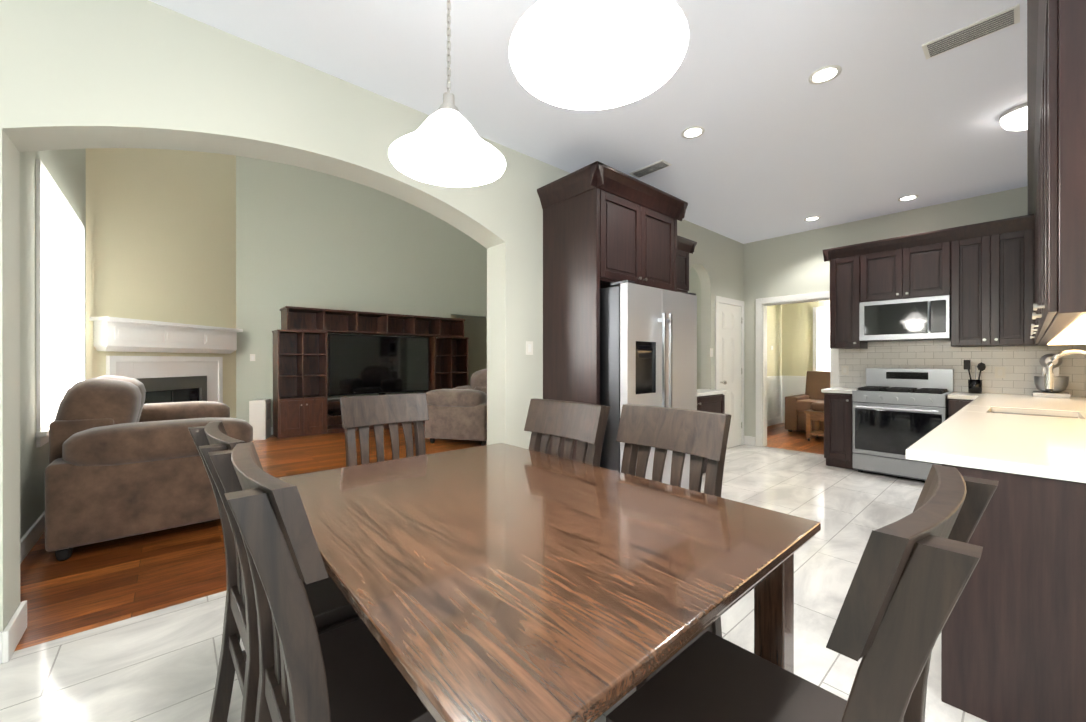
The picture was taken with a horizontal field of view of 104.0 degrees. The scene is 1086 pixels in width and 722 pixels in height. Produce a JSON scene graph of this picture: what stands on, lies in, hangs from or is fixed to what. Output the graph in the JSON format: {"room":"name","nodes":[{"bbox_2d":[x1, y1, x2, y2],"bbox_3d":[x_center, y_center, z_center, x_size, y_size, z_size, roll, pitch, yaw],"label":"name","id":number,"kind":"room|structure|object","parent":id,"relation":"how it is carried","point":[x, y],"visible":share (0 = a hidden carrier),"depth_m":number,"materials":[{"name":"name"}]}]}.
{"room":"eat-in kitchen","nodes":[
{"label":"eat-in kitchen","id":0,"kind":"room"},
{"bbox_2d":[14,423,823,650],"bbox_3d":[-0.671,1.295,6.441,11.310,0.100,9.840,0,0,-41],"label":"floor","id":1,"kind":"structure","parent":0,"point":[88,587],"depth_m":2.61,"materials":[{"name":"brown wood"}]},
{"bbox_2d":[45,375,252,560],"bbox_3d":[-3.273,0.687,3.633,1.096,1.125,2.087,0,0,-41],"label":"armchair","id":2,"kind":"object","parent":1,"relation":"on","point":[125,460],"visible":0.77,"depth_m":2.83,"materials":[{"name":"brown fabric"}]},
{"bbox_2d":[89,317,242,403],"bbox_3d":[-4.903,0.374,5.716,0.237,1.745,1.940,0,0,4],"label":"fireplace","id":3,"kind":"object","parent":1,"relation":"on","point":[164,379],"visible":0.62,"depth_m":5.59,"materials":[{"name":"white painted wood"},{"name":"grey metal"}]},
{"bbox_2d":[249,399,270,439],"bbox_3d":[-4.552,0.935,6.831,0.224,0.620,0.340,0,0,-21],"label":"air purifier","id":4,"kind":"object","parent":1,"relation":"on","point":[260,416],"visible":0.98,"depth_m":6.69,"materials":[{"name":"white plastic"}]},
{"bbox_2d":[272,306,468,438],"bbox_3d":[-3.065,0.178,8.112,3.530,2.130,0.530,0,0,-41],"label":"entertainment center","id":5,"kind":"object","parent":1,"relation":"on","point":[315,364],"visible":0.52,"depth_m":7.71,"materials":[{"name":"brown wood"}]},
{"bbox_2d":[425,369,486,445],"bbox_3d":[-1.147,0.682,6.780,1.036,1.125,1.267,0,0,14],"label":"armchair","id":6,"kind":"object","parent":1,"relation":"on","point":[458,413],"visible":0.67,"depth_m":6.21,"materials":[{"name":"brown fabric"}]},
{"bbox_2d":[785,371,829,431],"bbox_3d":[4.931,0.714,7.422,1.006,1.059,0.950,0,0,-41],"label":"recliner","id":7,"kind":"object","parent":1,"relation":"on","point":[796,406],"visible":0.44,"depth_m":7.41,"materials":[{"name":"brown leather"}]},
{"bbox_2d":[804,409,823,440],"bbox_3d":[4.468,1.010,6.512,0.500,0.470,0.660,0,0,-41],"label":"table","id":8,"kind":"object","parent":1,"relation":"on","point":[817,417],"visible":0.31,"depth_m":6.56,"materials":[{"name":"brown wood"}]},
{"bbox_2d":[811,401,823,411],"bbox_3d":[4.474,0.709,6.504,0.400,0.128,0.560,0,0,-41],"label":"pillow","id":9,"kind":"object","parent":8,"relation":"on","point":[817,406],"visible":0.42,"depth_m":6.51,"materials":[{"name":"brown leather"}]},
{"bbox_2d":[0,444,986,721],"bbox_3d":[0.903,1.304,1.421,9.810,0.100,4.810,0,0,-41],"label":"floor","id":10,"kind":"structure","parent":0,"point":[158,664],"depth_m":1.92,"materials":[{"name":"white tile"}]},
{"bbox_2d":[188,421,359,721],"bbox_3d":[-0.823,0.734,1.448,0.587,1.040,0.522,0,0,-41],"label":"chair","id":11,"kind":"object","parent":10,"relation":"on","point":[331,607],"visible":0.4,"depth_m":1.35,"materials":[{"name":"brown wood"}]},
{"bbox_2d":[208,442,435,721],"bbox_3d":[-0.451,0.734,1.053,0.573,1.040,0.520,0,0,-41],"label":"chair","id":12,"kind":"object","parent":10,"relation":"on","point":[349,672],"visible":0.81,"depth_m":0.79,"materials":[{"name":"brown wood"}]},
{"bbox_2d":[340,393,428,466],"bbox_3d":[-0.844,0.732,2.484,0.520,1.040,0.573,0,0,-41],"label":"chair","id":13,"kind":"object","parent":10,"relation":"on","point":[364,413],"visible":0.29,"depth_m":2.61,"materials":[{"name":"brown wood"}]},
{"bbox_2d":[278,443,820,721],"bbox_3d":[-0.151,0.869,1.502,1.190,0.770,1.640,0,0,-41],"label":"dining table","id":14,"kind":"object","parent":10,"relation":"on","point":[500,582],"visible":0.79,"depth_m":1.02,"materials":[{"name":"brown wood"}]},
{"bbox_2d":[524,398,609,466],"bbox_3d":[-0.041,0.733,2.062,0.573,1.040,0.520,0,0,-41],"label":"chair","id":15,"kind":"object","parent":10,"relation":"on","point":[582,424],"visible":0.23,"depth_m":2.15,"materials":[{"name":"brown wood"}]},
{"bbox_2d":[600,280,696,488],"bbox_3d":[0.740,0.325,3.743,1.000,1.850,0.898,0,0,-41],"label":"refrigerator","id":16,"kind":"object","parent":10,"relation":"on","point":[648,345],"visible":0.48,"depth_m":3.29,"materials":[{"name":"silver metal"}]},
{"bbox_2d":[616,404,731,689],"bbox_3d":[0.410,0.733,1.743,0.587,1.040,0.522,0,0,-41],"label":"chair","id":17,"kind":"object","parent":10,"relation":"on","point":[699,437],"visible":0.33,"depth_m":1.82,"materials":[{"name":"brown wood"}]},
{"bbox_2d":[697,397,700,410],"bbox_3d":[1.256,0.811,4.483,0.610,0.875,0.517,0,0,-41],"label":"base cabinet","id":18,"kind":"object","parent":10,"relation":"on","point":[698,398],"depth_m":4.48,"materials":[{"name":"brown wood"}]},
{"bbox_2d":[701,393,724,472],"bbox_3d":[1.656,0.810,4.834,0.702,0.875,0.517,0,0,-41],"label":"base cabinet","id":19,"kind":"object","parent":10,"relation":"on","point":[710,402],"depth_m":4.70,"materials":[{"name":"brown wood"}]},
{"bbox_2d":[697,389,726,396],"bbox_3d":[1.484,0.356,4.676,1.208,0.035,0.527,0,0,-41],"label":"countertop","id":20,"kind":"structure","parent":19,"relation":"on","point":[699,391],"depth_m":4.75,"materials":[{"name":"beige stone"}]},
{"bbox_2d":[606,464,998,721],"bbox_3d":[0.488,0.735,0.855,0.520,1.040,0.573,0,0,-41],"label":"chair","id":21,"kind":"object","parent":10,"relation":"on","point":[914,572],"visible":1,"depth_m":0.57,"materials":[{"name":"brown wood"}]},
{"bbox_2d":[824,392,854,469],"bbox_3d":[3.652,0.811,5.118,0.656,0.875,0.285,0,0,-41],"label":"base cabinet","id":22,"kind":"object","parent":10,"relation":"on","point":[838,452],"depth_m":4.91,"materials":[{"name":"brown wood"}]},
{"bbox_2d":[821,388,857,391],"bbox_3d":[3.642,0.352,5.121,0.667,0.039,0.306,0,0,-41],"label":"countertop","id":23,"kind":"structure","parent":22,"relation":"on","point":[827,389],"depth_m":4.95,"materials":[{"name":"beige stone"}]},
{"bbox_2d":[852,368,953,480],"bbox_3d":[3.951,0.668,4.671,0.762,1.160,0.764,0,0,-41],"label":"range","id":24,"kind":"object","parent":10,"relation":"on","point":[897,413],"visible":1,"depth_m":4.55,"materials":[{"name":"silver metal"}]},
{"bbox_2d":[947,396,968,415],"bbox_3d":[4.368,0.812,4.300,0.656,0.875,0.327,0,0,-41],"label":"base cabinet","id":25,"kind":"object","parent":10,"relation":"on","point":[955,404],"depth_m":4.16,"materials":[{"name":"brown wood"}]},
{"bbox_2d":[949,392,980,399],"bbox_3d":[4.326,0.353,4.339,0.667,0.039,0.216,0,0,-41],"label":"countertop","id":26,"kind":"structure","parent":25,"relation":"on","point":[964,395],"depth_m":4.17,"materials":[{"name":"beige stone"}]},
{"bbox_2d":[964,360,985,393],"bbox_3d":[4.465,0.161,4.388,0.104,0.344,0.163,0,0,-41],"label":"utensil crock","id":27,"kind":"object","parent":26,"relation":"on","point":[975,386],"visible":1,"depth_m":4.36,"materials":[{"name":"black"}]},
{"bbox_2d":[965,392,1085,419],"bbox_3d":[4.164,0.354,3.591,1.897,0.039,0.697,0,0,-41],"label":"countertop","id":28,"kind":"structure","parent":25,"relation":"on","point":[1021,402],"depth_m":3.27,"materials":[{"name":"beige stone"}]},
{"bbox_2d":[1033,353,1070,397],"bbox_3d":[4.734,0.132,3.954,0.327,0.404,0.220,0,0,-41],"label":"stand mixer","id":29,"kind":"object","parent":28,"relation":"on","point":[1061,384],"visible":0.79,"depth_m":3.88,"materials":[{"name":"silver metal"}]},
{"bbox_2d":[941,464,1085,721],"bbox_3d":[1.869,0.816,1.517,0.552,0.875,0.597,0,0,-41],"label":"base cabinet","id":30,"kind":"object","parent":10,"relation":"on","point":[1013,640],"depth_m":1.41,"materials":[{"name":"brown wood"}]},
{"bbox_2d":[906,412,1085,483],"bbox_3d":[2.330,0.357,1.987,1.895,0.039,0.697,0,0,-41],"label":"countertop","id":31,"kind":"structure","parent":30,"relation":"on","point":[1011,443],"depth_m":1.70,"materials":[{"name":"beige stone"}]},
{"bbox_2d":[1045,350,1085,390],"bbox_3d":[3.294,0.132,2.616,0.317,0.408,0.255,0,0,-41],"label":"faucet","id":32,"kind":"object","parent":31,"relation":"on","point":[1049,380],"visible":1,"depth_m":2.73,"materials":[{"name":"silver metal"}]},
{"bbox_2d":[0,0,1069,631],"bbox_3d":[-0.410,-1.278,5.098,12.680,5.050,12.080,0,0,-41],"label":"wall","id":33,"kind":"structure","parent":0,"point":[202,174],"depth_m":3.72,"materials":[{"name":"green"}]},
{"bbox_2d":[0,619,19,663],"bbox_3d":[-3.222,1.190,0.903,2.638,0.130,0.018,0,0,-41],"label":"baseboard","id":34,"kind":"structure","parent":33,"relation":"attached to","point":[10,637],"depth_m":1.77,"materials":[{"name":"white wood"}]},
{"bbox_2d":[20,511,44,563],"bbox_3d":[-3.781,1.186,3.243,0.018,0.130,3.960,0,0,-41],"label":"baseboard","id":35,"kind":"structure","parent":33,"relation":"attached to","point":[30,538],"depth_m":2.83,"materials":[{"name":"white wood"}]},
{"bbox_2d":[36,159,84,447],"bbox_3d":[-4.282,-0.410,3.731,0.190,2.040,2.080,0,0,-41],"label":"living room window","id":36,"kind":"structure","parent":33,"relation":"in","point":[60,299],"depth_m":3.70,"materials":[{"name":"white glass"}]},
{"bbox_2d":[250,354,254,360],"bbox_3d":[-4.780,-0.056,6.981,0.075,0.115,0.009,0,0,-41],"label":"switch plate","id":37,"kind":"object","parent":33,"relation":"attached to","point":[252,356],"depth_m":6.98,"materials":[{"name":"white plastic"}]},
{"bbox_2d":[526,341,532,354],"bbox_3d":[-0.114,-0.110,3.623,0.075,0.115,0.009,0,0,-41],"label":"switch plate","id":38,"kind":"object","parent":33,"relation":"attached to","point":[529,344],"depth_m":3.62,"materials":[{"name":"white plastic"}]},
{"bbox_2d":[545,165,648,296],"bbox_3d":[0.457,-1.055,3.709,0.591,0.850,0.626,0,0,-41],"label":"upper cabinet","id":39,"kind":"object","parent":33,"relation":"attached to","point":[604,226],"depth_m":3.44,"materials":[{"name":"brown wood"}]},
{"bbox_2d":[597,189,676,300],"bbox_3d":[0.808,-1.056,4.016,0.591,0.850,0.626,0,0,-41],"label":"upper cabinet","id":40,"kind":"object","parent":33,"relation":"attached to","point":[662,209],"depth_m":3.84,"materials":[{"name":"brown wood"}]},
{"bbox_2d":[677,237,692,292],"bbox_3d":[1.346,-1.027,4.673,0.416,0.550,0.346,0,0,-41],"label":"upper cabinet","id":41,"kind":"object","parent":33,"relation":"attached to","point":[684,247],"depth_m":4.59,"materials":[{"name":"brown wood"}]},
{"bbox_2d":[715,296,743,448],"bbox_3d":[2.697,0.178,6.029,0.870,2.135,0.090,0,0,-41],"label":"pantry door","id":42,"kind":"structure","parent":33,"relation":"in","point":[729,348],"depth_m":6.08,"materials":[{"name":"white wood"}]},
{"bbox_2d":[744,291,838,446],"bbox_3d":[3.450,0.169,5.943,0.160,2.155,1.215,0,0,-41],"label":"door frame","id":43,"kind":"structure","parent":33,"relation":"attached to","point":[772,393],"depth_m":6.19,"materials":[{"name":"white wood"}]},
{"bbox_2d":[813,306,829,370],"bbox_3d":[5.521,-0.382,7.698,0.050,1.290,1.100,0,0,-41],"label":"room window","id":44,"kind":"structure","parent":33,"relation":"in","point":[821,338],"depth_m":8.00,"materials":[{"name":"white glass"}]},
{"bbox_2d":[827,244,867,348],"bbox_3d":[3.757,-0.758,5.216,0.367,1.210,0.310,0,0,-41],"label":"upper cabinet","id":45,"kind":"object","parent":33,"relation":"attached to","point":[846,263],"depth_m":5.09,"materials":[{"name":"brown wood"}]},
{"bbox_2d":[863,236,910,301],"bbox_3d":[4.006,-1.025,4.931,0.367,0.675,0.447,0,0,-41],"label":"upper cabinet","id":46,"kind":"object","parent":33,"relation":"attached to","point":[886,263],"depth_m":4.79,"materials":[{"name":"brown wood"}]},
{"bbox_2d":[859,295,950,341],"bbox_3d":[4.080,-0.459,4.783,0.450,0.445,0.762,0,0,-41],"label":"microwave","id":47,"kind":"object","parent":46,"relation":"attached to","point":[920,318],"visible":0.94,"depth_m":4.64,"materials":[{"name":"silver metal"}]},
{"bbox_2d":[911,228,950,297],"bbox_3d":[4.219,-1.024,4.688,0.367,0.675,0.446,0,0,-41],"label":"upper cabinet","id":48,"kind":"object","parent":33,"relation":"attached to","point":[930,251],"depth_m":4.51,"materials":[{"name":"brown wood"}]},
{"bbox_2d":[951,224,978,346],"bbox_3d":[4.480,-0.756,4.390,0.367,1.210,0.347,0,0,-41],"label":"upper cabinet","id":49,"kind":"object","parent":33,"relation":"attached to","point":[965,240],"depth_m":4.32,"materials":[{"name":"brown wood"}]},
{"bbox_2d":[995,367,1004,377],"bbox_3d":[4.716,0.119,4.376,0.009,0.115,0.075,0,0,-41],"label":"switch plate","id":50,"kind":"object","parent":33,"relation":"attached to","point":[999,372],"depth_m":4.37,"materials":[{"name":"white plastic"}]},
{"bbox_2d":[979,216,1022,346],"bbox_3d":[4.610,-0.756,4.194,0.429,1.210,0.367,0,0,-41],"label":"upper cabinet","id":51,"kind":"object","parent":33,"relation":"attached to","point":[1017,281],"depth_m":4.14,"materials":[{"name":"brown wood"}]},
{"bbox_2d":[1031,248,1034,343],"bbox_3d":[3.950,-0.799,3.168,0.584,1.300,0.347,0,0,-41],"label":"upper cabinet","id":52,"kind":"object","parent":33,"relation":"attached to","point":[1032,249],"depth_m":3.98,"materials":[{"name":"brown wood"}]},
{"bbox_2d":[1031,188,1034,247],"bbox_3d":[4.296,-0.800,3.471,0.584,1.300,0.347,0,0,-41],"label":"upper cabinet","id":53,"kind":"object","parent":33,"relation":"attached to","point":[1032,189],"depth_m":3.96,"materials":[{"name":"brown wood"}]},
{"bbox_2d":[1019,196,1070,345],"bbox_3d":[4.555,-0.800,3.743,0.412,1.300,0.415,0,0,-41],"label":"upper cabinet","id":54,"kind":"object","parent":33,"relation":"attached to","point":[1025,268],"depth_m":4.01,"materials":[{"name":"brown wood"}]},
{"bbox_2d":[1035,144,1085,331],"bbox_3d":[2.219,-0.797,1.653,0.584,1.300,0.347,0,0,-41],"label":"upper cabinet","id":55,"kind":"object","parent":33,"relation":"attached to","point":[1037,329],"depth_m":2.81,"materials":[{"name":"brown wood"}]},
{"bbox_2d":[1035,56,1085,335],"bbox_3d":[2.565,-0.797,1.956,0.584,1.300,0.347,0,0,-41],"label":"upper cabinet","id":56,"kind":"object","parent":33,"relation":"attached to","point":[1036,57],"depth_m":2.26,"materials":[{"name":"brown wood"}]},
{"bbox_2d":[1035,336,1085,339],"bbox_3d":[2.911,-0.798,2.259,0.584,1.300,0.347,0,0,-41],"label":"upper cabinet","id":57,"kind":"object","parent":33,"relation":"attached to","point":[1036,337],"depth_m":2.58,"materials":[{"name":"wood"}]},
{"bbox_2d":[1035,340,1085,343],"bbox_3d":[3.604,-0.799,2.865,0.584,1.300,0.347,0,0,-41],"label":"upper cabinet","id":58,"kind":"object","parent":33,"relation":"attached to","point":[1036,341],"depth_m":3.15,"materials":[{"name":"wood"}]},
{"bbox_2d":[1039,0,1085,327],"bbox_3d":[1.889,-0.796,1.364,0.542,1.300,0.347,0,0,-41],"label":"upper cabinet","id":59,"kind":"object","parent":33,"relation":"attached to","point":[1062,23],"depth_m":1.30,"materials":[{"name":"brown wood"}]},
{"bbox_2d":[149,0,1027,243],"bbox_3d":[-0.410,-2.627,5.096,12.680,2.550,12.080,0,0,-41],"label":"ceiling","id":60,"kind":"structure","parent":0,"point":[885,119],"depth_m":2.80,"materials":[{"name":"white paint"}]},
{"bbox_2d":[388,0,505,186],"bbox_3d":[-0.370,-1.259,1.665,0.448,0.973,0.448,0,0,-41],"label":"pendant light","id":61,"kind":"object","parent":60,"relation":"hanging from","point":[445,144],"visible":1,"depth_m":1.74,"materials":[{"name":"white glass"}]},
{"bbox_2d":[509,0,688,109],"bbox_3d":[0.137,-1.258,1.086,0.448,0.973,0.448,0,0,-41],"label":"pendant light","id":62,"kind":"object","parent":60,"relation":"hanging from","point":[587,54],"visible":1,"depth_m":1.16,"materials":[{"name":"white glass"}]},
{"bbox_2d":[629,160,671,177],"bbox_3d":[0.975,-1.744,3.864,0.140,0.011,0.360,0,0,-41],"label":"ceiling vent","id":63,"kind":"object","parent":60,"relation":"in","point":[661,164],"depth_m":3.85,"materials":[{"name":"white metal"}]},
{"bbox_2d":[681,126,704,138],"bbox_3d":[1.145,-1.746,3.243,0.169,0.008,0.169,0,0,13],"label":"recessed light","id":64,"kind":"object","parent":60,"relation":"in","point":[694,131],"depth_m":3.24,"materials":[{"name":"white"}]},
{"bbox_2d":[804,216,819,220],"bbox_3d":[3.312,-1.749,5.217,0.169,0.008,0.169,0,0,13],"label":"recessed light","id":65,"kind":"object","parent":60,"relation":"in","point":[813,218],"depth_m":5.20,"materials":[{"name":"white"}]},
{"bbox_2d":[808,65,841,83],"bbox_3d":[1.718,-1.745,2.588,0.169,0.008,0.169,0,0,13],"label":"recessed light","id":66,"kind":"object","parent":60,"relation":"in","point":[825,74],"depth_m":2.58,"materials":[{"name":"white"}]},
{"bbox_2d":[898,195,918,200],"bbox_3d":[3.919,-1.748,4.553,0.169,0.008,0.169,0,0,43],"label":"recessed light","id":67,"kind":"object","parent":60,"relation":"in","point":[910,197],"depth_m":4.54,"materials":[{"name":"white glass"}]},
{"bbox_2d":[922,4,1019,58],"bbox_3d":[2.271,-1.741,2.261,0.160,0.011,0.360,0,0,-41],"label":"ceiling vent","id":68,"kind":"object","parent":60,"relation":"in","point":[1001,20],"depth_m":2.24,"materials":[{"name":"white metal"}]},
{"bbox_2d":[999,102,1026,130],"bbox_3d":[3.365,-1.686,2.953,0.258,0.125,0.258,0,0,4],"label":"ceiling light","id":69,"kind":"object","parent":60,"relation":"in","point":[1013,118],"depth_m":2.94,"materials":[{"name":"white glass"}]}
]}

